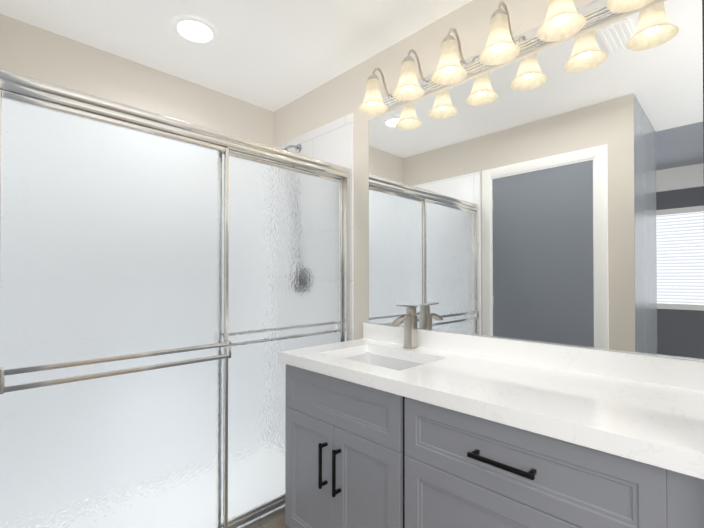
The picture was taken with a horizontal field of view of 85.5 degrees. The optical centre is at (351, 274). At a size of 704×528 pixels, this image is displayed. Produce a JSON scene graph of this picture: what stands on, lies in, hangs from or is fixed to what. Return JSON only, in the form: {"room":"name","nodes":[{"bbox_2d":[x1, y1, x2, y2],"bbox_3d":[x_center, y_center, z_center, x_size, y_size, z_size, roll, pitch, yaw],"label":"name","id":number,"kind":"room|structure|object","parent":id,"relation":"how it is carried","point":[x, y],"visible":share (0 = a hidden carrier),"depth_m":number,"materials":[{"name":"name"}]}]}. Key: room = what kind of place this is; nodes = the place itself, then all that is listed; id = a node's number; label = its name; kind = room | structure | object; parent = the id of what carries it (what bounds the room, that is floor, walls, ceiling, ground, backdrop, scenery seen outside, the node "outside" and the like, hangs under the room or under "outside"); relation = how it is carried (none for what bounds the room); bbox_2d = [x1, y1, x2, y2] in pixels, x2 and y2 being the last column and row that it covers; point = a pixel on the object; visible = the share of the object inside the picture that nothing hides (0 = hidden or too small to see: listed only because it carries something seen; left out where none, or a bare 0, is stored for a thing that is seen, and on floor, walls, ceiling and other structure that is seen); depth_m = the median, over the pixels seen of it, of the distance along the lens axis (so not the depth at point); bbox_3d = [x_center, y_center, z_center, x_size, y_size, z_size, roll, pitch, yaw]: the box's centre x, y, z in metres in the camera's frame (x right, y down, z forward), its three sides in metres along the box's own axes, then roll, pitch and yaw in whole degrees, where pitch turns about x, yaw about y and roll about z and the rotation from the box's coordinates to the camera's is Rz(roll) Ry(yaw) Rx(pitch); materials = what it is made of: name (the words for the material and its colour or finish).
{"room":"bathroom","nodes":[
{"label":"bathroom","id":0,"kind":"room"},
{"bbox_2d":[0,14,273,146],"bbox_3d":[-1.214,0.023,2.248,1.675,2.460,0.120,1,-1,-45],"label":"wall","id":1,"kind":"structure","parent":0,"point":[33,52],"depth_m":2.11,"materials":[{"name":"beige paint"}]},
{"bbox_2d":[0,0,471,111],"bbox_3d":[0.046,-1.248,0.477,2.620,0.050,4.430,1,-1,-45],"label":"ceiling","id":2,"kind":"structure","parent":0,"point":[273,55],"depth_m":1.91,"materials":[{"name":"white paint"}]},
{"bbox_2d":[171,15,217,44],"bbox_3d":[-0.773,-1.204,1.880,0.216,0.012,0.216,1,-1,-45],"label":"recessed light","id":3,"kind":"object","parent":2,"relation":"in","point":[195,29],"visible":1,"depth_m":1.87,"materials":[{"name":"white paint"}]},
{"bbox_2d":[274,0,686,359],"bbox_3d":[0.937,0.015,1.342,0.120,2.460,4.430,1,-1,-45],"label":"wall","id":4,"kind":"structure","parent":0,"point":[338,96],"depth_m":2.12,"materials":[{"name":"beige paint"}]},
{"bbox_2d":[276,113,353,339],"bbox_3d":[-0.287,0.160,2.490,0.012,2.190,0.834,1,-1,-45],"label":"wall tile","id":5,"kind":"structure","parent":4,"relation":"attached to","point":[332,142],"depth_m":2.27,"materials":[{"name":"white tile"}]},
{"bbox_2d":[283,144,301,152],"bbox_3d":[-0.401,-0.382,2.459,0.201,1.003,0.170,1,-1,-45],"label":"fittings","id":6,"kind":"object","parent":5,"relation":"attached to","point":[298,147],"visible":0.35,"depth_m":2.54,"materials":[{"name":"silver metal"}]},
{"bbox_2d":[358,0,654,114],"bbox_3d":[0.506,-0.940,1.544,0.222,0.218,1.240,1,-1,-45],"label":"light bar","id":7,"kind":"object","parent":4,"relation":"attached to","point":[564,19],"visible":1,"depth_m":1.49,"materials":[{"name":"beige glass"}]},
{"bbox_2d":[369,0,703,360],"bbox_3d":[0.587,-0.300,1.608,0.008,1.123,1.405,1,-1,-45],"label":"mirror","id":8,"kind":"object","parent":4,"relation":"attached to","point":[553,195],"visible":1,"depth_m":1.42,"materials":[{"name":"silver mirror"}]},
{"bbox_2d":[363,323,703,388],"bbox_3d":[0.573,0.305,1.607,0.020,0.085,1.438,1,-1,-45],"label":"backsplash","id":9,"kind":"structure","parent":0,"relation":"attached to","point":[688,374],"depth_m":1.39,"materials":[{"name":"white stone"}]},
{"bbox_2d":[703,401,703,452],"bbox_3d":[0.868,0.299,0.902,0.548,0.085,0.020,1,-1,-45],"label":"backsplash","id":10,"kind":"structure","parent":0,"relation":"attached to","point":[703,401],"depth_m":0.85,"materials":[{"name":"white stone"}]},
{"bbox_3d":[-0.531,1.257,-0.114,4.240,0.050,4.430,1,-1,-45],"label":"floor","id":11,"kind":"structure","parent":0,"visible":0},
{"bbox_2d":[256,513,288,527],"bbox_3d":[-0.575,1.208,1.674,1.553,0.080,0.110,1,-1,-45],"label":"curb","id":12,"kind":"object","parent":11,"relation":"on","point":[278,521],"depth_m":1.82,"materials":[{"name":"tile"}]},
{"bbox_2d":[0,69,349,527],"bbox_3d":[-0.572,0.272,1.687,1.518,1.790,0.114,1,-1,-45],"label":"shower enclosure","id":13,"kind":"object","parent":12,"relation":"on","point":[171,289],"visible":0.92,"depth_m":1.46,"materials":[{"name":"glass"}]},
{"bbox_2d":[279,361,703,527],"bbox_3d":[0.377,0.818,1.396,0.588,0.855,1.420,1,-1,-45],"label":"bathroom vanity","id":14,"kind":"object","parent":11,"relation":"on","point":[409,424],"depth_m":1.14,"materials":[{"name":"grey paint"}]},
{"bbox_2d":[279,337,703,472],"bbox_3d":[0.376,0.368,1.412,0.572,0.045,1.438,1,-1,-45],"label":"countertop","id":15,"kind":"structure","parent":14,"relation":"on","point":[645,418],"depth_m":1.09,"materials":[{"name":"white stone"}]},
{"bbox_2d":[339,349,426,368],"bbox_3d":[0.126,0.459,1.648,0.372,0.157,0.512,1,-1,-45],"label":"sink","id":16,"kind":"object","parent":15,"relation":"in","point":[369,355],"depth_m":1.83,"materials":[{"name":"white ceramic"}]},
{"bbox_2d":[391,305,418,348],"bbox_3d":[0.246,0.244,1.789,0.153,0.210,0.054,1,-1,-45],"label":"faucet","id":17,"kind":"object","parent":15,"relation":"on","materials":[{"name":"silver metal"}]},
{"bbox_3d":[0.923,0.010,0.858,0.580,2.460,0.120,1,-1,-45],"label":"wall","id":18,"kind":"structure","parent":0,"visible":0},
{"bbox_2d":[702,0,703,159],"bbox_3d":[0.873,-0.429,0.916,0.375,0.700,0.025,1,-1,-45],"label":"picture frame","id":19,"kind":"object","parent":18,"relation":"attached to","point":[703,67],"visible":1,"depth_m":0.79,"materials":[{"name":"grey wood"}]}
]}

